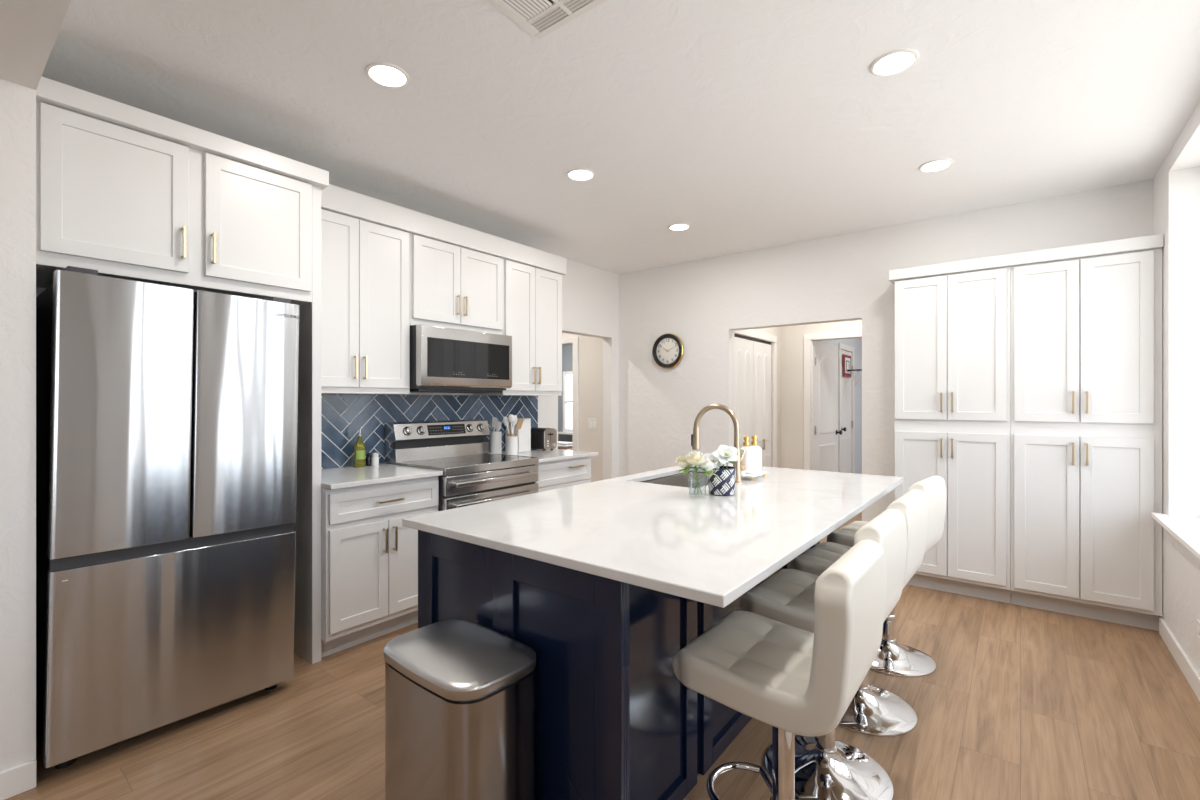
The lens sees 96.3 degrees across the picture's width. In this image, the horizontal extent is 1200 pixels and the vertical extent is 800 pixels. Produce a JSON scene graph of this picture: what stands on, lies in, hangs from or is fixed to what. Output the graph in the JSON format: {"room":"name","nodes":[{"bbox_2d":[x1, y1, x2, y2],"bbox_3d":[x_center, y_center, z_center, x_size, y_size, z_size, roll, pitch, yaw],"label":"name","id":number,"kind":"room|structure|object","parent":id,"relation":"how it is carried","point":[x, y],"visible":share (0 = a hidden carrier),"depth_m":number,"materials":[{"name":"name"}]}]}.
{"room":"kitchen","nodes":[
{"label":"kitchen","id":0,"kind":"room"},
{"bbox_2d":[0,0,70,771],"bbox_3d":[-1.375,-0.011,1.305,5.025,2.633,0.150,0,0,38],"label":"wall","id":1,"kind":"structure","parent":0,"point":[29,29],"depth_m":1.78,"materials":[{"name":"white paint"}]},
{"bbox_2d":[0,759,36,799],"bbox_3d":[-2.655,1.260,2.298,1.785,0.092,0.165,0,0,38],"label":"baseboard","id":2,"kind":"structure","parent":1,"relation":"attached to","point":[21,778],"depth_m":1.78,"materials":[{"name":"white paint"}]},
{"bbox_2d":[36,184,618,479],"bbox_3d":[-1.228,-0.011,3.930,0.120,2.633,4.465,0,0,38],"label":"wall","id":3,"kind":"structure","parent":0,"point":[590,294],"depth_m":5.38,"materials":[{"name":"white paint"}]},
{"bbox_2d":[321,209,409,393],"bbox_3d":[-1.491,-0.568,3.174,0.394,1.053,0.636,0,0,38],"label":"upper cabinet","id":4,"kind":"object","parent":3,"relation":"attached to","point":[365,265],"visible":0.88,"depth_m":3.08,"materials":[{"name":"white paint"}]},
{"bbox_2d":[321,184,566,274],"bbox_3d":[-1.053,-1.105,3.743,0.383,0.133,2.041,0,0,38],"label":"crown molding","id":5,"kind":"structure","parent":4,"relation":"attached to","point":[335,199],"depth_m":3.41,"materials":[{"name":"white paint"}]},
{"bbox_2d":[321,394,537,468],"bbox_3d":[-1.193,0.186,3.869,0.009,0.452,2.098,0,0,38],"label":"tile backsplash","id":6,"kind":"structure","parent":3,"relation":"attached to","point":[343,416],"depth_m":3.55,"materials":[{"name":"blue tile"}]},
{"bbox_2d":[410,233,502,334],"bbox_3d":[-1.060,-0.782,3.725,0.394,0.624,0.758,0,0,38],"label":"upper cabinet","id":7,"kind":"object","parent":3,"relation":"attached to","point":[452,286],"visible":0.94,"depth_m":3.57,"materials":[{"name":"white paint"}]},
{"bbox_2d":[410,325,511,392],"bbox_3d":[-1.034,-0.262,3.700,0.449,0.412,0.745,0,0,38],"label":"microwave","id":8,"kind":"object","parent":7,"relation":"attached to","point":[442,359],"visible":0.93,"depth_m":3.49,"materials":[{"name":"grey metal"}]},
{"bbox_2d":[473,259,561,395],"bbox_3d":[-0.628,-0.568,4.277,0.394,1.053,0.640,0,0,38],"label":"upper cabinet","id":9,"kind":"object","parent":3,"relation":"attached to","point":[532,296],"visible":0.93,"depth_m":4.15,"materials":[{"name":"white paint"}]},
{"bbox_2d":[558,345,572,441],"bbox_3d":[0.389,-0.011,9.297,4.150,2.633,0.120,0,0,38],"label":"wall","id":10,"kind":"structure","parent":0,"point":[567,350],"depth_m":10.06,"materials":[{"name":"grey paint"}]},
{"bbox_2d":[558,371,572,434],"bbox_3d":[-0.094,0.041,9.580,1.680,1.170,0.150,0,0,38],"label":"window","id":11,"kind":"structure","parent":10,"relation":"in","point":[566,431],"depth_m":10.04,"materials":[{"name":"white paint"}]},
{"bbox_2d":[562,333,602,481],"bbox_3d":[-1.488,-0.011,6.899,3.950,2.633,0.110,0,0,38],"label":"wall","id":12,"kind":"structure","parent":0,"point":[590,348],"depth_m":5.74,"materials":[{"name":"white paint"}]},
{"bbox_2d":[562,337,578,450],"bbox_3d":[-0.644,0.306,6.156,1.035,2.000,0.020,0,0,38],"label":"trim","id":13,"kind":"structure","parent":12,"relation":"attached to","point":[575,340],"depth_m":5.85,"materials":[{"name":"white paint"}]},
{"bbox_2d":[588,418,595,429],"bbox_3d":[-0.088,0.251,5.727,0.116,0.120,0.010,0,0,38],"label":"light switch","id":14,"kind":"object","parent":12,"relation":"attached to","point":[591,422],"visible":1,"depth_m":5.73,"materials":[{"name":"white plastic"}]},
{"bbox_2d":[5,512,1199,799],"bbox_3d":[-0.785,1.346,4.107,8.900,0.080,12.500,0,0,38],"label":"floor","id":15,"kind":"structure","parent":0,"point":[1019,702],"depth_m":2.11,"materials":[{"name":"brown wood"}]},
{"bbox_2d":[36,266,298,768],"bbox_3d":[-1.895,0.423,2.348,0.701,1.777,0.790,0,-1,38],"label":"refrigerator","id":16,"kind":"object","parent":15,"relation":"on","point":[167,416],"visible":1,"depth_m":2.06,"materials":[{"name":"grey metal"}]},
{"bbox_2d":[36,76,328,663],"bbox_3d":[-1.902,0.082,2.463,0.612,2.448,1.017,0,0,38],"label":"tall cabinet","id":17,"kind":"object","parent":15,"relation":"on","point":[124,191],"visible":0.88,"depth_m":2.27,"materials":[{"name":"white paint"}]},
{"bbox_2d":[321,476,438,657],"bbox_3d":[-1.380,0.873,3.100,0.660,0.866,0.656,0,0,38],"label":"base cabinet","id":18,"kind":"object","parent":15,"relation":"on","point":[369,560],"visible":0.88,"depth_m":2.85,"materials":[{"name":"white paint"}]},
{"bbox_2d":[321,463,442,489],"bbox_3d":[-1.381,0.426,3.101,0.658,0.026,0.654,0,0,38],"label":"countertop","id":19,"kind":"structure","parent":18,"relation":"on","point":[349,476],"depth_m":3.00,"materials":[{"name":"white stone"}]},
{"bbox_2d":[354,427,364,466],"bbox_3d":[-1.494,0.287,3.339,0.064,0.251,0.064,0,0,38],"label":"oil bottle","id":20,"kind":"object","parent":19,"relation":"on","point":[359,447],"visible":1,"depth_m":3.32,"materials":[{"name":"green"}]},
{"bbox_2d":[366,453,370,465],"bbox_3d":[-1.461,0.371,3.389,0.031,0.083,0.031,0,0,38],"label":"spice shaker","id":21,"kind":"object","parent":19,"relation":"on","point":[368,455],"visible":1,"depth_m":3.38,"materials":[{"name":"black glass"}]},
{"bbox_2d":[372,453,378,465],"bbox_3d":[-1.419,0.371,3.395,0.040,0.083,0.040,0,0,38],"label":"spice shaker","id":22,"kind":"object","parent":19,"relation":"on","point":[375,459],"visible":1,"depth_m":3.38,"materials":[{"name":"white ceramic"}]},
{"bbox_2d":[384,619,535,799],"bbox_3d":[-0.389,0.975,1.410,0.406,0.663,0.324,0,0,40],"label":"trash can","id":23,"kind":"object","parent":15,"relation":"on","point":[460,693],"visible":1,"depth_m":1.31,"materials":[{"name":"silver metal"}]},
{"bbox_2d":[384,419,538,510],"bbox_3d":[-0.910,0.725,3.645,0.703,1.162,0.783,0,0,38],"label":"range","id":24,"kind":"object","parent":15,"relation":"on","point":[472,475],"visible":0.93,"depth_m":3.55,"materials":[{"name":"grey metal"}]},
{"bbox_2d":[396,453,538,475],"bbox_3d":[-0.874,0.421,3.617,0.524,0.046,0.775,0,0,38],"label":"cooktop","id":25,"kind":"object","parent":24,"relation":"in","point":[451,464],"depth_m":3.53,"materials":[{"name":"black glass"}]},
{"bbox_2d":[535,456,590,491],"bbox_3d":[-0.496,0.873,4.230,0.660,0.866,0.640,0,0,38],"label":"base cabinet","id":26,"kind":"object","parent":15,"relation":"on","point":[557,474],"visible":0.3,"depth_m":4.04,"materials":[{"name":"white paint"}]},
{"bbox_2d":[502,449,597,462],"bbox_3d":[-0.483,0.426,4.247,0.658,0.026,0.688,0,0,38],"label":"countertop","id":27,"kind":"structure","parent":26,"relation":"on","point":[548,455],"depth_m":4.19,"materials":[{"name":"white stone"}]},
{"bbox_2d":[489,431,501,453],"bbox_3d":[-0.809,0.327,4.158,0.094,0.172,0.094,0,0,38],"label":"utensil crock","id":28,"kind":"object","parent":27,"relation":"on","point":[495,438],"visible":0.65,"depth_m":4.12,"materials":[{"name":"white ceramic"}]},
{"bbox_2d":[492,417,496,431],"bbox_3d":[-0.813,0.264,4.142,0.039,0.271,0.012,0,0,0],"label":"utensil","id":29,"kind":"object","parent":28,"relation":"in","point":[494,419],"visible":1,"depth_m":4.14,"materials":[{"name":"grey plastic"}]},
{"bbox_2d":[496,421,500,431],"bbox_3d":[-0.796,0.280,4.162,0.065,0.240,0.012,0,0,0],"label":"utensil","id":30,"kind":"object","parent":28,"relation":"in","point":[498,427],"visible":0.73,"depth_m":4.16,"materials":[{"name":"white plastic"}]},
{"bbox_2d":[506,436,517,454],"bbox_3d":[-0.668,0.342,4.069,0.090,0.142,0.090,0,0,38],"label":"utensil crock","id":31,"kind":"object","parent":27,"relation":"on","point":[511,442],"visible":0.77,"depth_m":4.03,"materials":[{"name":"white ceramic"}]},
{"bbox_2d":[503,417,509,436],"bbox_3d":[-0.691,0.260,4.065,0.085,0.280,0.012,0,0,0],"label":"utensil","id":32,"kind":"object","parent":31,"relation":"in","point":[505,419],"visible":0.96,"depth_m":4.06,"materials":[{"name":"white plastic"}]},
{"bbox_2d":[508,414,513,436],"bbox_3d":[-0.671,0.251,4.051,0.050,0.296,0.020,0,0,0],"label":"utensil","id":33,"kind":"object","parent":31,"relation":"in","point":[510,417],"visible":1,"depth_m":4.05,"materials":[{"name":"white plastic"}]},
{"bbox_2d":[511,415,516,436],"bbox_3d":[-0.657,0.255,4.063,0.064,0.290,0.012,0,0,0],"label":"utensil","id":34,"kind":"object","parent":31,"relation":"in","point":[514,422],"visible":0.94,"depth_m":4.06,"materials":[{"name":"white plastic"}]},
{"bbox_2d":[515,418,523,436],"bbox_3d":[-0.634,0.268,4.077,0.108,0.265,0.012,0,0,0],"label":"utensil","id":35,"kind":"object","parent":31,"relation":"in","point":[520,422],"visible":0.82,"depth_m":4.07,"materials":[{"name":"brown wood"}]},
{"bbox_2d":[505,418,530,451],"bbox_3d":[-0.668,0.279,4.378,0.160,0.268,0.136,0,0,38],"label":"cutting board","id":36,"kind":"object","parent":27,"relation":"on","point":[524,434],"visible":0.57,"depth_m":4.33,"materials":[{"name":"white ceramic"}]},
{"bbox_2d":[531,428,556,450],"bbox_3d":[-0.497,0.322,4.517,0.267,0.181,0.150,0,0,38],"label":"toaster","id":37,"kind":"object","parent":27,"relation":"on","point":[541,438],"visible":0.92,"depth_m":4.44,"materials":[{"name":"black plastic"}]},
{"bbox_2d":[418,530,819,799],"bbox_3d":[0.414,0.862,2.287,1.072,0.889,2.032,0,0,38],"label":"kitchen island","id":38,"kind":"object","parent":15,"relation":"on","point":[614,719],"visible":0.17,"depth_m":1.54,"materials":[{"name":"blue paint"}]},
{"bbox_2d":[402,464,903,607],"bbox_3d":[0.446,0.404,2.263,1.152,0.026,2.113,0,0,38],"label":"island countertop","id":39,"kind":"structure","parent":38,"relation":"on","point":[707,548],"depth_m":1.70,"materials":[{"name":"white stone"}]},
{"bbox_2d":[643,471,707,487],"bbox_3d":[0.484,0.522,2.784,0.424,0.209,0.714,0,0,38],"label":"sink","id":40,"kind":"object","parent":39,"relation":"in","point":[681,480],"visible":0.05,"depth_m":3.10,"materials":[{"name":"silver metal"}]},
{"bbox_2d":[691,404,745,482],"bbox_3d":[0.587,0.203,2.658,0.273,0.376,0.109,0,0,38],"label":"faucet","id":41,"kind":"object","parent":39,"relation":"on","point":[695,437],"visible":0.85,"depth_m":2.60,"materials":[{"name":"brown metal"}]},
{"bbox_2d":[708,466,735,495],"bbox_3d":[0.510,0.335,2.249,0.113,0.112,0.113,0,0,38],"label":"flower pot","id":42,"kind":"object","parent":39,"relation":"on","point":[724,484],"visible":0.86,"depth_m":2.20,"materials":[{"name":"blue ceramic"}]},
{"bbox_2d":[703,452,722,471],"bbox_3d":[0.473,0.258,2.239,0.093,0.090,0.066,0,0,13],"label":"bloom","id":43,"kind":"object","parent":42,"relation":"on","point":[710,457],"visible":0.51,"depth_m":2.24,"materials":[{"name":"white plant"}]},
{"bbox_2d":[713,445,737,468],"bbox_3d":[0.528,0.244,2.220,0.092,0.118,0.089,0,0,-34],"label":"bloom","id":44,"kind":"object","parent":42,"relation":"on","point":[725,454],"visible":0.98,"depth_m":2.22,"materials":[{"name":"white plant"}]},
{"bbox_2d":[741,471,766,480],"bbox_3d":[0.753,0.378,2.719,0.125,0.026,0.215,0,0,35],"label":"soap tray","id":45,"kind":"object","parent":39,"relation":"on","point":[755,474],"visible":0.55,"depth_m":2.65,"materials":[{"name":"white ceramic"}]},
{"bbox_2d":[741,461,745,474],"bbox_3d":[0.695,0.328,2.669,0.056,0.073,0.055,0,0,38],"label":"scrub brush","id":46,"kind":"object","parent":45,"relation":"on","point":[743,468],"visible":0.31,"depth_m":2.65,"materials":[{"name":"white plastic"}]},
{"bbox_2d":[740,436,753,473],"bbox_3d":[0.741,0.273,2.719,0.075,0.183,0.075,0,0,38],"label":"soap bottle","id":47,"kind":"object","parent":45,"relation":"on","point":[748,458],"visible":0.87,"depth_m":2.69,"materials":[{"name":"white ceramic"}]},
{"bbox_2d":[750,436,761,471],"bbox_3d":[0.798,0.273,2.776,0.075,0.183,0.075,0,0,38],"label":"soap bottle","id":48,"kind":"object","parent":45,"relation":"on","point":[754,444],"visible":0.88,"depth_m":2.74,"materials":[{"name":"white ceramic"}]},
{"bbox_3d":[0.394,0.342,2.174,0.076,0.097,0.076,0,0,38],"label":"glass vase","id":49,"kind":"object","parent":39,"relation":"on","visible":0},
{"bbox_2d":[674,455,701,493],"bbox_3d":[0.350,0.301,2.190,0.090,0.150,0.102,0,0,-28],"label":"rose","id":50,"kind":"object","parent":49,"relation":"in","point":[680,461],"visible":0.71,"depth_m":2.17,"materials":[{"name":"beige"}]},
{"bbox_2d":[683,453,706,492],"bbox_3d":[0.383,0.293,2.164,0.094,0.164,0.095,0,0,5],"label":"rose","id":51,"kind":"object","parent":49,"relation":"in","point":[694,459],"visible":1,"depth_m":2.14,"materials":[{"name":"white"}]},
{"bbox_2d":[689,451,704,493],"bbox_3d":[0.393,0.292,2.215,0.078,0.167,0.091,0,0,38],"label":"rose","id":52,"kind":"object","parent":49,"relation":"in","point":[696,452],"visible":0.2,"depth_m":2.20,"materials":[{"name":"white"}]},
{"bbox_2d":[694,461,717,492],"bbox_3d":[0.429,0.308,2.163,0.076,0.134,0.086,0,0,-30],"label":"rose","id":53,"kind":"object","parent":49,"relation":"in","point":[707,466],"visible":0.93,"depth_m":2.15,"materials":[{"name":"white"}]},
{"bbox_2d":[673,539,886,799],"bbox_3d":[0.484,0.843,1.463,0.465,0.926,0.414,0,0,38],"label":"bar stool","id":54,"kind":"object","parent":15,"relation":"on","point":[792,680],"visible":1,"depth_m":1.33,"materials":[{"name":"beige leather"}]},
{"bbox_2d":[740,508,906,799],"bbox_3d":[0.781,0.843,1.891,0.465,0.926,0.414,0,0,39],"label":"bar stool","id":55,"kind":"object","parent":15,"relation":"on","point":[826,767],"visible":0.5,"depth_m":1.82,"materials":[{"name":"beige leather"}]},
{"bbox_2d":[789,489,927,736],"bbox_3d":[1.102,0.843,2.300,0.465,0.926,0.414,0,0,40],"label":"bar stool","id":56,"kind":"object","parent":15,"relation":"on","point":[874,710],"visible":0.45,"depth_m":2.20,"materials":[{"name":"beige leather"}]},
{"bbox_2d":[827,476,946,677],"bbox_3d":[1.458,0.843,2.747,0.465,0.926,0.414,0,0,44],"label":"bar stool","id":57,"kind":"object","parent":15,"relation":"on","point":[894,658],"visible":0.41,"depth_m":2.64,"materials":[{"name":"beige leather"}]},
{"bbox_2d":[894,267,1010,603],"bbox_3d":[2.414,0.229,3.696,0.655,2.155,0.340,0,0,38],"label":"pantry cabinet","id":58,"kind":"object","parent":15,"relation":"on","point":[952,332],"visible":0.97,"depth_m":3.55,"materials":[{"name":"white paint"}]},
{"bbox_2d":[888,234,1163,284],"bbox_3d":[2.672,-0.885,3.504,1.357,0.071,0.324,0,0,38],"label":"crown molding","id":59,"kind":"structure","parent":58,"relation":"on","point":[1149,242],"depth_m":3.31,"materials":[{"name":"white paint"}]},
{"bbox_2d":[1011,248,1161,630],"bbox_3d":[2.937,0.229,3.286,0.671,2.155,0.340,0,0,38],"label":"pantry cabinet","id":60,"kind":"object","parent":15,"relation":"on","point":[1086,333],"visible":1,"depth_m":3.16,"materials":[{"name":"white paint"}]},
{"bbox_3d":[-0.479,1.056,9.202,1.500,0.500,0.400,0,0,38],"label":"bench","id":61,"kind":"object","parent":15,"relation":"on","visible":0},
{"bbox_2d":[558,441,572,447],"bbox_3d":[-0.743,0.763,9.409,0.670,0.084,0.260,0,0,38],"label":"linens","id":62,"kind":"object","parent":61,"relation":"on","point":[561,444],"visible":0.35,"depth_m":9.19,"materials":[{"name":"white fabric"}]},
{"bbox_2d":[42,0,1199,273],"bbox_3d":[-0.785,-1.377,4.107,8.900,0.100,12.500,0,0,38],"label":"ceiling","id":63,"kind":"structure","parent":0,"point":[750,125],"depth_m":2.34,"materials":[{"name":"white paint"}]},
{"bbox_2d":[365,62,409,87],"bbox_3d":[-0.865,-1.323,2.188,0.168,0.009,0.168,0,0,38],"label":"recessed light","id":64,"kind":"object","parent":63,"relation":"in","point":[384,74],"visible":1,"depth_m":2.18,"materials":[{"name":"white plastic"}]},
{"bbox_2d":[369,66,405,85],"bbox_3d":[-0.865,-1.324,2.188,0.139,0.004,0.139,0,0,42],"label":"diffuser","id":65,"kind":"object","parent":64,"relation":"attached to","point":[380,75],"depth_m":2.19,"materials":[{"name":"white plastic"}]},
{"bbox_2d":[487,0,606,39],"bbox_3d":[-0.191,-1.323,1.718,0.350,0.008,0.350,0,0,38],"label":"ceiling vent","id":66,"kind":"object","parent":63,"relation":"in","point":[541,18],"visible":1,"depth_m":1.82,"materials":[{"name":"white plastic"}]},
{"bbox_2d":[566,168,594,180],"bbox_3d":[-0.113,-1.323,3.149,0.168,0.009,0.168,0,0,38],"label":"recessed light","id":67,"kind":"object","parent":63,"relation":"in","point":[577,174],"visible":1,"depth_m":3.14,"materials":[{"name":"white plastic"}]},
{"bbox_2d":[569,170,592,179],"bbox_3d":[-0.113,-1.324,3.149,0.139,0.004,0.139,0,0,34],"label":"diffuser","id":68,"kind":"object","parent":67,"relation":"attached to","point":[573,174],"depth_m":3.14,"materials":[{"name":"white plastic"}]},
{"bbox_2d":[668,223,689,230],"bbox_3d":[0.605,-1.323,4.098,0.168,0.009,0.168,0,0,38],"label":"recessed light","id":69,"kind":"object","parent":63,"relation":"in","point":[678,226],"visible":1,"depth_m":4.09,"materials":[{"name":"white plastic"}]},
{"bbox_2d":[670,225,687,229],"bbox_3d":[0.605,-1.324,4.098,0.139,0.004,0.139,0,0,42],"label":"diffuser","id":70,"kind":"object","parent":69,"relation":"attached to","point":[672,227],"depth_m":4.10,"materials":[{"name":"white plastic"}]},
{"bbox_2d":[870,48,918,76],"bbox_3d":[1.154,-1.323,2.107,0.168,0.009,0.168,0,0,38],"label":"recessed light","id":71,"kind":"object","parent":63,"relation":"in","point":[897,61],"visible":1,"depth_m":2.10,"materials":[{"name":"white plastic"}]},
{"bbox_2d":[874,53,914,73],"bbox_3d":[1.154,-1.324,2.107,0.139,0.004,0.139,0,0,34],"label":"diffuser","id":72,"kind":"object","parent":71,"relation":"attached to","point":[887,63],"depth_m":2.11,"materials":[{"name":"white plastic"}]},
{"bbox_2d":[919,158,953,171],"bbox_3d":[1.893,-1.323,3.026,0.168,0.009,0.168,0,0,38],"label":"recessed light","id":73,"kind":"object","parent":63,"relation":"in","point":[938,164],"visible":1,"depth_m":3.02,"materials":[{"name":"white plastic"}]},
{"bbox_2d":[922,161,949,170],"bbox_3d":[1.893,-1.324,3.026,0.139,0.004,0.139,0,0,34],"label":"diffuser","id":74,"kind":"object","parent":73,"relation":"attached to","point":[931,165],"depth_m":3.02,"materials":[{"name":"white plastic"}]},
{"bbox_2d":[734,327,780,467],"bbox_3d":[1.579,-0.011,5.552,0.120,2.633,1.310,0,0,38],"label":"wall","id":75,"kind":"structure","parent":0,"point":[775,331],"depth_m":5.95,"materials":[{"name":"white paint"}]},
{"bbox_2d":[734,334,770,466],"bbox_3d":[1.551,0.330,5.460,0.063,1.928,1.000,0,0,38],"label":"door","id":76,"kind":"structure","parent":75,"relation":"in","point":[752,357],"depth_m":5.46,"materials":[{"name":"white paint"}]},
{"bbox_2d":[734,329,776,466],"bbox_3d":[1.585,0.301,5.446,0.020,2.010,1.130,0,0,38],"label":"trim","id":77,"kind":"structure","parent":75,"relation":"attached to","point":[751,333],"depth_m":5.83,"materials":[{"name":"white paint"}]},
{"bbox_2d":[781,320,861,469],"bbox_3d":[3.067,-0.011,5.295,4.100,2.633,0.120,0,0,38],"label":"wall","id":78,"kind":"structure","parent":0,"point":[792,337],"depth_m":5.94,"materials":[{"name":"white paint"}]},
{"bbox_2d":[804,330,861,469],"bbox_3d":[2.608,0.291,5.642,0.870,2.030,0.140,0,0,38],"label":"trim","id":79,"kind":"structure","parent":78,"relation":"attached to","point":[809,343],"depth_m":5.82,"materials":[{"name":"white paint"}]},
{"bbox_2d":[816,338,861,473],"bbox_3d":[3.064,-0.011,7.012,0.120,2.633,2.580,0,0,38],"label":"wall","id":80,"kind":"structure","parent":0,"point":[856,343],"depth_m":7.74,"materials":[{"name":"white paint"}]},
{"bbox_2d":[815,341,841,471],"bbox_3d":[2.586,0.323,6.161,0.161,1.950,0.730,0,0,43],"label":"door","id":81,"kind":"structure","parent":80,"relation":"in","point":[826,355],"depth_m":6.14,"materials":[{"name":"white paint"}]},
{"bbox_2d":[838,343,854,472],"bbox_3d":[3.323,0.281,7.229,0.020,2.050,0.780,0,0,38],"label":"trim","id":82,"kind":"structure","parent":80,"relation":"attached to","point":[840,345],"depth_m":7.05,"materials":[{"name":"white paint"}]},
{"bbox_2d":[841,350,852,472],"bbox_3d":[3.302,0.313,7.255,0.161,1.970,0.655,0,0,38],"label":"door","id":83,"kind":"structure","parent":80,"relation":"in","point":[846,382],"depth_m":7.27,"materials":[{"name":"white paint"}]},
{"bbox_2d":[843,354,861,384],"bbox_3d":[3.436,-0.408,7.140,0.292,0.411,0.400,0,0,38],"label":"basketball hoop","id":84,"kind":"object","parent":83,"relation":"attached to","point":[847,370],"visible":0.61,"depth_m":7.16,"materials":[{"name":"red"}]},
{"bbox_2d":[619,179,1152,521],"bbox_3d":[1.841,-0.011,4.439,4.325,2.633,0.120,0,0,38],"label":"wall","id":85,"kind":"structure","parent":0,"point":[844,277],"depth_m":4.50,"materials":[{"name":"white paint"}]},
{"bbox_2d":[652,333,683,368],"bbox_3d":[0.662,-0.486,5.256,0.344,0.344,0.043,0,0,38],"label":"wall clock","id":86,"kind":"object","parent":85,"relation":"attached to","point":[668,349],"visible":1,"depth_m":5.25,"materials":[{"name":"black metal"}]},
{"bbox_2d":[1153,101,1199,674],"bbox_3d":[0.982,-0.011,0.038,0.250,2.633,7.870,0,0,38],"label":"wall","id":87,"kind":"structure","parent":0,"point":[1176,184],"depth_m":2.84,"materials":[{"name":"white paint"}]},
{"bbox_2d":[1151,513,1199,559],"bbox_3d":[2.133,0.627,1.625,0.225,0.027,3.190,0,0,38],"label":"window sill","id":88,"kind":"structure","parent":87,"relation":"attached to","point":[1186,530],"depth_m":2.58,"materials":[{"name":"white paint"}]},
{"bbox_2d":[1159,618,1199,700],"bbox_3d":[0.795,1.260,0.013,0.014,0.092,7.600,0,0,38],"label":"baseboard","id":89,"kind":"structure","parent":87,"relation":"attached to","point":[1187,668],"depth_m":2.60,"materials":[{"name":"white paint"}]},
{"bbox_2d":[1197,619,1199,647],"bbox_3d":[2.640,1.031,2.365,0.009,0.116,0.072,0,0,38],"label":"wall outlet","id":90,"kind":"object","parent":87,"relation":"attached to","point":[1198,621],"visible":1,"depth_m":2.37,"materials":[{"name":"white plastic"}]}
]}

